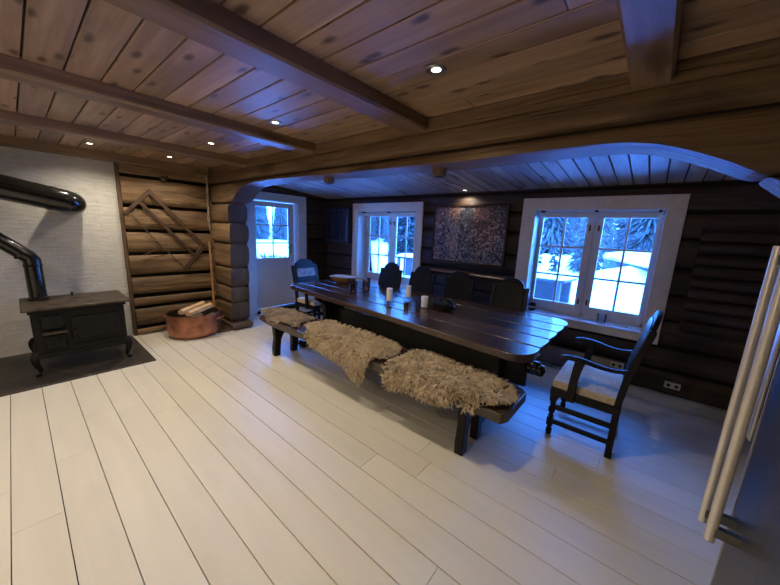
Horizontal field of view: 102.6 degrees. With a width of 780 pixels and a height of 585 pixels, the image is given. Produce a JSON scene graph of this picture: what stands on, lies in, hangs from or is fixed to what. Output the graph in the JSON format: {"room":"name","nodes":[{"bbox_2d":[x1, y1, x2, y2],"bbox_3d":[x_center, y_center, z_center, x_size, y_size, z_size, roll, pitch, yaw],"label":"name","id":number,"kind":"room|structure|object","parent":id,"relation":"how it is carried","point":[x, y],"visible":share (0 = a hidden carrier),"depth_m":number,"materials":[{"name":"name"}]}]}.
{"room":"traditional dwelling","nodes":[
{"label":"traditional dwelling","id":0,"kind":"room"},
{"bbox_2d":[0,146,328,357],"bbox_3d":[-3.721,-0.641,3.825,0.264,2.650,7.530,12,14,39],"label":"wall","id":1,"kind":"structure","parent":0,"point":[83,252],"depth_m":3.68,"materials":[{"name":"brick"}]},
{"bbox_2d":[0,174,86,214],"bbox_3d":[-4.141,-1.074,2.599,0.562,0.713,2.293,12,14,39],"label":"flue pipe","id":2,"kind":"object","parent":1,"relation":"attached to","point":[12,189],"visible":1,"depth_m":3.08,"materials":[{"name":"black metal"}]},
{"bbox_2d":[245,191,306,315],"bbox_3d":[-2.107,-0.717,5.739,0.305,2.100,1.180,12,14,39],"label":"door","id":3,"kind":"structure","parent":1,"relation":"in","point":[270,279],"depth_m":5.77,"materials":[{"name":"white paint"}]},
{"bbox_2d":[118,162,216,333],"bbox_3d":[-3.043,-0.652,4.417,0.071,2.358,1.040,12,14,39],"label":"wall","id":4,"kind":"structure","parent":0,"point":[171,194],"depth_m":4.33,"materials":[{"name":"brown wood"}]},
{"bbox_2d":[113,162,137,335],"bbox_3d":[-3.425,-0.512,4.054,0.070,2.235,0.037,12,14,39],"label":"trim","id":5,"kind":"structure","parent":4,"relation":"attached to","point":[116,170],"depth_m":4.01,"materials":[{"name":"brown wood"}]},
{"bbox_2d":[159,176,167,181],"bbox_3d":[-3.011,-1.518,4.165,0.146,0.072,0.072,12,14,39],"label":"wall hook","id":6,"kind":"object","parent":4,"relation":"attached to","point":[162,178],"visible":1,"depth_m":4.16,"materials":[{"name":"brown wood"}]},
{"bbox_2d":[123,189,205,270],"bbox_3d":[-3.051,-0.833,4.301,0.034,1.092,0.926,12,14,39],"label":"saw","id":7,"kind":"object","parent":4,"relation":"attached to","point":[201,249],"visible":1,"depth_m":4.28,"materials":[{"name":"brown wood"}]},
{"bbox_2d":[0,307,758,584],"bbox_3d":[-0.579,1.296,1.432,8.870,0.074,7.757,12,14,39],"label":"floor","id":8,"kind":"structure","parent":0,"point":[224,459],"depth_m":1.98,"materials":[{"name":"white wood"}]},
{"bbox_2d":[19,290,131,376],"bbox_3d":[-3.359,0.387,3.395,0.680,0.731,0.790,12,14,39],"label":"wood stove","id":9,"kind":"object","parent":8,"relation":"on","point":[71,323],"visible":1,"depth_m":3.19,"materials":[{"name":"metal"}]},
{"bbox_2d":[0,232,49,300],"bbox_3d":[-3.796,-0.408,2.934,0.156,1.042,0.704,12,14,39],"label":"stovepipe","id":10,"kind":"object","parent":9,"relation":"on","point":[32,265],"visible":1,"depth_m":3.13,"materials":[{"name":"black metal"}]},
{"bbox_2d":[42,329,67,335],"bbox_3d":[-3.252,0.390,3.039,0.070,0.015,0.170,12,14,39],"label":"shelf","id":11,"kind":"object","parent":9,"relation":"attached to","point":[53,332],"depth_m":3.04,"materials":[{"name":"metal"}]},
{"bbox_2d":[19,290,130,312],"bbox_3d":[-3.349,0.079,3.337,0.670,0.024,0.790,12,14,39],"label":"stove top","id":12,"kind":"object","parent":9,"relation":"in","point":[71,301],"depth_m":3.23,"materials":[{"name":"metal"}]},
{"bbox_2d":[163,306,223,338],"bbox_3d":[-2.756,0.420,4.409,0.666,0.330,0.666,12,14,39],"label":"tub","id":13,"kind":"object","parent":8,"relation":"on","point":[178,326],"visible":0.94,"depth_m":4.17,"materials":[{"name":"brown metal"}]},
{"bbox_2d":[178,301,205,314],"bbox_3d":[-2.755,0.208,4.359,0.103,0.115,0.393,5,11,12],"label":"log","id":14,"kind":"object","parent":13,"relation":"on","point":[181,311],"visible":0.78,"depth_m":4.29,"materials":[{"name":"brown wood"}]},
{"bbox_2d":[185,302,213,315],"bbox_3d":[-2.635,0.230,4.334,0.102,0.114,0.401,5,11,12],"label":"log","id":15,"kind":"object","parent":13,"relation":"on","point":[194,311],"visible":1,"depth_m":4.28,"materials":[{"name":"brown wood"}]},
{"bbox_2d":[208,241,214,305],"bbox_3d":[-2.701,-0.132,4.757,0.035,1.281,0.167,-5,13,-32],"label":"wooden pole","id":16,"kind":"object","parent":8,"relation":"on","point":[209,242],"visible":0.69,"depth_m":4.74,"materials":[{"name":"brown wood"}]},
{"bbox_2d":[291,259,322,319],"bbox_3d":[-1.209,0.008,4.989,0.566,1.048,0.580,10,14,35],"label":"armchair","id":17,"kind":"object","parent":8,"relation":"on","point":[303,270],"visible":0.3,"depth_m":4.92,"materials":[{"name":"black wood"}]},
{"bbox_2d":[297,296,320,305],"bbox_3d":[-1.162,0.104,4.970,0.430,0.085,0.470,10,14,35],"label":"seat cushion","id":18,"kind":"object","parent":17,"relation":"on","point":[311,299],"depth_m":4.80,"materials":[{"name":"beige fabric"}]},
{"bbox_2d":[358,262,402,311],"bbox_3d":[-0.153,0.101,4.674,0.430,1.080,0.566,12,14,39],"label":"dining chair","id":19,"kind":"object","parent":8,"relation":"on","point":[390,275],"visible":0.21,"depth_m":4.75,"materials":[{"name":"black wood"}]},
{"bbox_2d":[260,313,526,455],"bbox_3d":[-0.389,0.705,3.207,3.290,0.443,0.470,12,14,39],"label":"bench","id":20,"kind":"object","parent":8,"relation":"on","point":[498,414],"visible":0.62,"depth_m":2.28,"materials":[{"name":"brown wood"}]},
{"bbox_2d":[260,306,314,326],"bbox_3d":[-1.302,0.305,3.853,0.958,0.102,0.470,11,14,37],"label":"sheepskin","id":21,"kind":"object","parent":20,"relation":"on","point":[275,314],"visible":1,"depth_m":3.78,"materials":[{"name":"beige fur"}]},
{"bbox_2d":[302,319,401,385],"bbox_3d":[-0.438,0.575,3.181,1.331,0.337,0.613,12,14,39],"label":"sheepskin","id":22,"kind":"object","parent":20,"relation":"on","point":[352,347],"visible":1,"depth_m":2.97,"materials":[{"name":"fur"}]},
{"bbox_2d":[379,349,519,415],"bbox_3d":[0.474,0.719,2.433,1.049,0.260,0.588,12,14,39],"label":"sheepskin","id":23,"kind":"object","parent":20,"relation":"on","point":[424,375],"visible":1,"depth_m":2.33,"materials":[{"name":"fur"}]},
{"bbox_2d":[406,266,435,349],"bbox_3d":[0.290,0.190,4.324,0.430,1.080,0.566,12,15,40],"label":"dining chair","id":24,"kind":"object","parent":8,"relation":"on","point":[422,280],"visible":0.2,"depth_m":4.39,"materials":[{"name":"black wood"}]},
{"bbox_2d":[291,279,567,423],"bbox_3d":[0.069,0.464,3.735,3.370,0.750,1.365,12,14,39],"label":"dining table","id":25,"kind":"object","parent":8,"relation":"on","point":[505,343],"visible":0.84,"depth_m":3.13,"materials":[{"name":"brown wood"}]},
{"bbox_2d":[329,274,357,283],"bbox_3d":[-0.701,-0.199,4.713,0.393,0.103,0.283,7,12,19],"label":"wooden bowl","id":26,"kind":"object","parent":25,"relation":"on","point":[339,278],"visible":0.97,"depth_m":4.63,"materials":[{"name":"brown wood"}]},
{"bbox_2d":[349,279,355,289],"bbox_3d":[-0.508,-0.108,4.205,0.090,0.140,0.090,12,14,39],"label":"glass","id":27,"kind":"object","parent":25,"relation":"on","point":[349,279],"visible":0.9,"depth_m":4.19,"materials":[{"name":"glass"}]},
{"bbox_2d":[384,288,393,304],"bbox_3d":[-0.006,0.034,3.455,0.102,0.193,0.102,-6,14,-37],"label":"candle","id":28,"kind":"object","parent":25,"relation":"on","point":[389,290],"visible":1,"depth_m":3.43,"materials":[{"name":"wax"}]},
{"bbox_2d":[403,285,412,300],"bbox_3d":[0.218,-0.002,3.695,0.102,0.189,0.102,-6,14,-37],"label":"candle","id":29,"kind":"object","parent":25,"relation":"on","point":[408,287],"visible":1,"depth_m":3.67,"materials":[{"name":"wax"}]},
{"bbox_2d":[421,296,427,306],"bbox_3d":[0.377,0.092,3.402,0.076,0.128,0.076,12,14,39],"label":"candle","id":30,"kind":"object","parent":25,"relation":"on","point":[424,299],"visible":0.99,"depth_m":3.37,"materials":[{"name":"wax"}]},
{"bbox_2d":[432,296,455,310],"bbox_3d":[0.574,0.111,3.345,0.174,0.136,0.345,-3,12,-25],"label":"leather bag","id":31,"kind":"object","parent":25,"relation":"on","point":[445,304],"visible":1,"depth_m":3.25,"materials":[{"name":"black leather"}]},
{"bbox_2d":[442,271,475,301],"bbox_3d":[0.733,0.284,3.947,0.430,1.080,0.566,12,14,39],"label":"dining chair","id":32,"kind":"object","parent":8,"relation":"on","point":[459,285],"visible":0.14,"depth_m":4.02,"materials":[{"name":"black wood"}]},
{"bbox_2d":[490,278,529,311],"bbox_3d":[1.230,0.392,3.513,0.430,1.080,0.566,11,14,38],"label":"dining chair","id":33,"kind":"object","parent":8,"relation":"on","point":[511,293],"visible":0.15,"depth_m":3.59,"materials":[{"name":"black wood"}]},
{"bbox_2d":[545,310,662,458],"bbox_3d":[1.665,0.619,2.458,0.566,1.080,0.650,12,14,39],"label":"armchair","id":34,"kind":"object","parent":8,"relation":"on","point":[583,381],"visible":1,"depth_m":2.31,"materials":[{"name":"black wood"}]},
{"bbox_2d":[552,360,623,405],"bbox_3d":[1.613,0.699,2.515,0.430,0.088,0.540,12,14,39],"label":"seat cushion","id":35,"kind":"object","parent":34,"relation":"on","point":[595,386],"depth_m":2.38,"materials":[{"name":"beige fabric"}]},
{"bbox_2d":[697,246,779,584],"bbox_3d":[0.822,0.622,0.237,0.766,1.860,0.949,12,14,39],"label":"refrigerator","id":36,"kind":"object","parent":8,"relation":"on","point":[749,553],"visible":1,"depth_m":0.70,"materials":[{"name":"metal"}]},
{"bbox_2d":[0,0,779,167],"bbox_3d":[-1.151,-0.879,0.108,8.770,0.060,5.490,12,14,39],"label":"ceiling","id":37,"kind":"structure","parent":0,"point":[491,51],"depth_m":1.40,"materials":[{"name":"brown wood"}]},
{"bbox_2d":[0,134,207,174],"bbox_3d":[-4.317,-1.449,2.636,0.190,0.098,5.160,12,14,39],"label":"wall plate","id":38,"kind":"object","parent":37,"relation":"attached to","point":[7,141],"visible":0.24,"depth_m":3.57,"materials":[{"name":"brown wood"}]},
{"bbox_2d":[205,175,210,229],"bbox_3d":[-2.676,-1.341,4.589,0.071,0.824,0.032,12,14,39],"label":"cable","id":39,"kind":"object","parent":38,"relation":"hanging from","point":[207,188],"visible":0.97,"depth_m":4.58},
{"bbox_2d":[0,109,247,166],"bbox_3d":[-3.381,-1.260,1.866,0.165,0.090,5.160,12,14,39],"label":"ceiling beam","id":40,"kind":"structure","parent":37,"relation":"attached to","point":[7,117],"depth_m":2.80,"materials":[{"name":"brown wood"}]},
{"bbox_2d":[0,53,315,154],"bbox_3d":[-2.383,-1.053,1.046,0.164,0.090,5.160,12,14,39],"label":"ceiling beam","id":41,"kind":"structure","parent":37,"relation":"attached to","point":[12,68],"depth_m":1.91,"materials":[{"name":"brown wood"}]},
{"bbox_2d":[102,0,428,133],"bbox_3d":[-1.437,-0.858,0.270,0.174,0.090,5.160,12,14,39],"label":"ceiling beam","id":42,"kind":"structure","parent":37,"relation":"attached to","point":[208,23],"depth_m":1.29,"materials":[{"name":"brown wood"}]},
{"bbox_2d":[268,120,281,124],"bbox_3d":[-0.862,-1.277,2.347,0.100,0.012,0.100,12,14,39],"label":"recessed light","id":43,"kind":"object","parent":37,"relation":"in","point":[273,122],"visible":0.99,"depth_m":2.34,"materials":[{"name":"metal"}]},
{"bbox_2d":[426,64,446,75],"bbox_3d":[0.220,-1.059,1.485,0.100,0.012,0.100,12,14,39],"label":"recessed light","id":44,"kind":"object","parent":37,"relation":"in","point":[437,69],"visible":1,"depth_m":1.48,"materials":[{"name":"metal"}]},
{"bbox_2d":[616,0,684,88],"bbox_3d":[-0.467,-0.657,-0.527,0.157,0.091,5.160,12,14,39],"label":"ceiling beam","id":45,"kind":"structure","parent":37,"relation":"attached to","point":[651,30],"depth_m":1.06,"materials":[{"name":"brown wood"}]},
{"bbox_2d":[206,64,779,321],"bbox_3d":[0.510,-0.047,2.301,8.520,2.144,0.307,12,14,39],"label":"archway","id":46,"kind":"structure","parent":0,"point":[744,145],"depth_m":1.66,"materials":[{"name":"brown wood"}]},
{"bbox_2d":[324,176,334,183],"bbox_3d":[-0.605,-1.113,3.108,0.110,0.064,0.110,12,14,39],"label":"fitting","id":47,"kind":"object","parent":46,"relation":"attached to","point":[328,180],"visible":0.99,"depth_m":3.07,"materials":[{"name":"brown wood"}]},
{"bbox_2d":[432,167,446,177],"bbox_3d":[0.371,-0.896,2.349,0.110,0.064,0.110,12,14,39],"label":"fitting","id":48,"kind":"object","parent":46,"relation":"attached to","point":[437,172],"visible":1,"depth_m":2.31,"materials":[{"name":"brown wood"}]},
{"bbox_2d":[208,38,779,174],"bbox_3d":[0.574,-1.085,1.917,8.270,0.085,0.085,12,14,39],"label":"ceiling beam","id":49,"kind":"structure","parent":46,"relation":"attached to","point":[766,53],"depth_m":1.60,"materials":[{"name":"brown wood"}]},
{"bbox_2d":[212,102,779,301],"bbox_3d":[0.526,0.004,2.293,8.470,2.250,0.160,12,14,39],"label":"wall","id":50,"kind":"structure","parent":0,"point":[772,104],"depth_m":1.76,"materials":[{"name":"brown wood"}]},
{"bbox_2d":[218,315,252,332],"bbox_3d":[-2.498,0.465,4.831,0.660,0.100,0.480,12,14,39],"label":"trim","id":51,"kind":"structure","parent":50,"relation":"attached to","point":[226,324],"depth_m":4.69,"materials":[{"name":"brown wood"}]},
{"bbox_2d":[274,154,739,198],"bbox_3d":[1.241,-1.252,2.927,8.771,0.283,2.540,12,14,39],"label":"ceiling","id":52,"kind":"structure","parent":0,"point":[548,174],"depth_m":3.33,"materials":[{"name":"brown wood"}]},
{"bbox_2d":[327,178,779,417],"bbox_3d":[1.889,-0.303,3.876,8.470,2.332,0.052,12,14,39],"label":"wall","id":53,"kind":"structure","parent":0,"point":[731,197],"depth_m":3.14,"materials":[{"name":"brown wood"}]},
{"bbox_2d":[325,208,351,242],"bbox_3d":[-1.020,-1.316,6.126,0.690,0.660,0.110,12,14,39],"label":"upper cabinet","id":54,"kind":"object","parent":53,"relation":"attached to","point":[338,221],"visible":1,"depth_m":6.04,"materials":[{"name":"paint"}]},
{"bbox_2d":[417,267,505,281],"bbox_3d":[1.043,-0.269,4.521,1.500,0.053,0.165,12,14,39],"label":"wall ledge","id":55,"kind":"object","parent":53,"relation":"attached to","point":[475,275],"visible":0.65,"depth_m":4.33,"materials":[{"name":"brown wood"}]},
{"bbox_2d":[431,203,510,267],"bbox_3d":[1.093,-0.820,4.427,1.130,0.830,0.030,12,14,39],"label":"wall picture","id":56,"kind":"object","parent":53,"relation":"attached to","point":[472,234],"visible":1,"depth_m":4.38,"materials":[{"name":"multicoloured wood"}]},
{"bbox_2d":[536,345,619,369],"bbox_3d":[0.711,0.504,4.981,4.800,0.223,0.025,12,14,39],"label":"radiator","id":57,"kind":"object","parent":53,"relation":"attached to","point":[552,354],"depth_m":3.83,"materials":[{"name":"metal"}]},
{"bbox_2d":[610,361,623,369],"bbox_3d":[2.520,0.804,3.470,0.124,0.064,0.042,12,14,39],"label":"wall socket","id":58,"kind":"object","parent":53,"relation":"attached to","point":[612,363],"visible":1,"depth_m":3.46,"materials":[{"name":"white plastic"}]},
{"bbox_2d":[664,381,680,390],"bbox_3d":[2.888,0.951,3.198,0.124,0.064,0.042,12,14,39],"label":"wall socket","id":59,"kind":"object","parent":53,"relation":"attached to","point":[667,384],"visible":1,"depth_m":3.18,"materials":[{"name":"white plastic"}]},
{"bbox_2d":[679,231,779,341],"bbox_3d":[3.349,0.001,2.563,1.300,0.962,0.106,12,14,39],"label":"panel","id":60,"kind":"object","parent":53,"relation":"attached to","point":[722,246],"visible":0.89,"depth_m":2.79,"materials":[{"name":"brown wood"}]},
{"bbox_2d":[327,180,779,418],"bbox_3d":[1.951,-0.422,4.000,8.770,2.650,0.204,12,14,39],"label":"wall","id":61,"kind":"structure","parent":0,"point":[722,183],"depth_m":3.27,"materials":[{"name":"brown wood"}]},
{"bbox_2d":[352,202,423,289],"bbox_3d":[-0.038,-0.810,5.566,1.580,1.500,0.310,12,14,39],"label":"window","id":62,"kind":"structure","parent":61,"relation":"in","point":[362,228],"depth_m":5.68,"materials":[{"name":"paint"}]},
{"bbox_2d":[362,211,414,215],"bbox_3d":[-0.027,-1.367,5.435,1.255,0.073,0.100,12,14,39],"label":"roller blind","id":63,"kind":"object","parent":62,"relation":"attached to","point":[364,213],"visible":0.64,"depth_m":5.43,"materials":[{"name":"grey fabric"}]},
{"bbox_2d":[515,194,690,344],"bbox_3d":[2.296,-0.328,3.650,1.515,1.500,0.310,12,14,39],"label":"window","id":64,"kind":"structure","parent":61,"relation":"in","point":[578,315],"depth_m":3.57,"materials":[{"name":"paint"}]},
{"bbox_2d":[528,302,535,309],"bbox_3d":[1.857,0.180,4.086,0.095,0.090,0.095,12,14,39],"label":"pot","id":65,"kind":"object","parent":64,"relation":"on","point":[531,306],"visible":1,"depth_m":4.05,"materials":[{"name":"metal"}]},
{"bbox_2d":[540,210,663,217],"bbox_3d":[2.308,-0.884,3.518,1.175,0.073,0.100,12,14,39],"label":"roller blind","id":66,"kind":"object","parent":64,"relation":"attached to","point":[596,213],"visible":0.98,"depth_m":3.46,"materials":[{"name":"grey fabric"}]},
{"label":"outside","id":67,"kind":"structure","parent":0,"visible":0},
{"bbox_2d":[256,228,646,314],"bbox_3d":[8.677,-5.876,37.012,85.000,1.300,59.520,12,14,39],"label":"ground","id":68,"kind":"structure","parent":67,"point":[629,296],"depth_m":8.86,"materials":[{"name":"white snow"}]},
{"bbox_2d":[255,206,270,239],"bbox_3d":[-11.185,-8.237,25.932,2.515,9.441,2.594,-6,14,-38],"label":"spruce tree","id":69,"kind":"object","parent":68,"relation":"on","point":[260,216],"visible":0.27,"depth_m":26.10,"materials":[{"name":"green plant"}]},
{"bbox_2d":[257,252,276,257],"bbox_3d":[-4.825,-1.296,12.270,0.874,0.561,0.890,-3,12,-25],"label":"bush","id":70,"kind":"object","parent":68,"relation":"on","point":[260,254],"visible":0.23,"depth_m":12.28,"materials":[{"name":"white plant"}]},
{"bbox_2d":[263,206,271,235],"bbox_3d":[-12.881,-8.982,31.143,2.339,8.515,2.269,-1,12,-17],"label":"spruce tree","id":71,"kind":"object","parent":68,"relation":"on","point":[266,209],"visible":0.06,"depth_m":31.45,"materials":[{"name":"green plant"}]},
{"bbox_2d":[271,207,287,239],"bbox_3d":[-9.607,-7.394,27.332,1.968,7.112,2.007,12,15,41],"label":"spruce tree","id":72,"kind":"object","parent":68,"relation":"on","point":[281,232],"visible":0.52,"depth_m":27.27,"materials":[{"name":"green plant"}]},
{"bbox_2d":[373,216,377,240],"bbox_3d":[-2.386,-9.833,34.287,2.808,10.272,2.863,-5,14,-34],"label":"spruce tree","id":73,"kind":"object","parent":68,"relation":"on","point":[375,222],"visible":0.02,"depth_m":34.68,"materials":[{"name":"green plant"}]},
{"bbox_2d":[374,216,385,238],"bbox_3d":[-1.518,-10.550,41.063,3.154,8.811,3.093,3,11,4],"label":"spruce tree","id":74,"kind":"object","parent":68,"relation":"on","point":[382,227],"visible":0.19,"depth_m":40.84,"materials":[{"name":"green plant"}]},
{"bbox_2d":[381,217,389,242],"bbox_3d":[0.696,-9.586,31.907,3.230,11.147,3.132,9,13,30],"label":"spruce tree","id":75,"kind":"object","parent":68,"relation":"on","point":[386,230],"visible":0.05,"depth_m":32.18,"materials":[{"name":"green plant"}]},
{"bbox_2d":[385,217,414,258],"bbox_3d":[1.045,-4.572,17.653,2.745,6.250,2.792,12,14,39],"label":"spruce tree","id":76,"kind":"object","parent":68,"relation":"on","point":[401,228],"visible":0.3,"depth_m":17.23,"materials":[{"name":"green plant"}]},
{"bbox_2d":[396,253,412,274],"bbox_3d":[0.649,-0.920,10.692,0.800,0.840,0.600,9,13,29],"label":"garden table","id":77,"kind":"object","parent":68,"relation":"on","point":[408,266],"visible":0.36,"depth_m":10.88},
{"bbox_2d":[538,246,544,266],"bbox_3d":[5.859,-1.551,12.502,0.683,1.761,0.657,12,14,39],"label":"spruce tree","id":78,"kind":"object","parent":68,"relation":"on","point":[541,252],"visible":0.03,"depth_m":12.41,"materials":[{"name":"green plant"}]},
{"bbox_2d":[547,242,561,271],"bbox_3d":[5.981,-1.122,11.370,0.531,1.447,0.530,12,14,39],"label":"spruce tree","id":79,"kind":"object","parent":68,"relation":"on","point":[555,262],"visible":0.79,"depth_m":11.35,"materials":[{"name":"green plant"}]},
{"bbox_2d":[534,270,576,302],"bbox_3d":[3.288,-0.080,7.048,0.800,0.840,1.360,-8,15,-43],"label":"garden table","id":80,"kind":"object","parent":68,"relation":"on","point":[545,283],"visible":0.41,"depth_m":6.89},
{"bbox_2d":[540,218,579,254],"bbox_3d":[12.451,-8.143,22.840,4.099,13.126,3.975,-3,13,-27],"label":"spruce tree","id":81,"kind":"object","parent":68,"relation":"on","point":[552,233],"visible":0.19,"depth_m":22.61,"materials":[{"name":"green plant"}]},
{"bbox_2d":[570,218,582,251],"bbox_3d":[16.143,-6.973,25.763,2.683,9.338,2.736,5,11,13],"label":"spruce tree","id":82,"kind":"object","parent":68,"relation":"on","point":[577,219],"visible":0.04,"depth_m":25.89,"materials":[{"name":"green plant"}]},
{"bbox_2d":[566,218,607,272],"bbox_3d":[7.101,-2.466,11.019,1.433,4.372,1.516,12,14,39],"label":"spruce tree","id":83,"kind":"object","parent":68,"relation":"on","point":[577,256],"visible":0.12,"depth_m":11.10,"materials":[{"name":"green plant"}]},
{"bbox_2d":[601,218,618,252],"bbox_3d":[14.467,-4.974,20.871,2.186,6.996,2.169,1,11,-10],"label":"spruce tree","id":84,"kind":"object","parent":68,"relation":"on","point":[608,228],"visible":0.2,"depth_m":20.61,"materials":[{"name":"green plant"}]},
{"bbox_2d":[613,218,632,251],"bbox_3d":[22.246,-9.396,28.273,3.975,14.208,3.855,3,11,0],"label":"spruce tree","id":85,"kind":"object","parent":68,"relation":"on","point":[622,221],"visible":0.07,"depth_m":28.66,"materials":[{"name":"green plant"}]},
{"bbox_2d":[601,251,650,270],"bbox_3d":[8.752,-0.485,9.543,2.780,1.318,7.000,6,12,18],"label":"outbuilding","id":86,"kind":"structure","parent":68,"relation":"on","point":[638,260],"depth_m":10.68,"materials":[{"name":"stone"}]},
{"bbox_2d":[616,218,657,251],"bbox_3d":[19.543,-8.366,22.644,4.079,14.240,4.206,6,12,17],"label":"spruce tree","id":87,"kind":"object","parent":68,"relation":"on","point":[641,237],"visible":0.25,"depth_m":22.91,"materials":[{"name":"green plant"}]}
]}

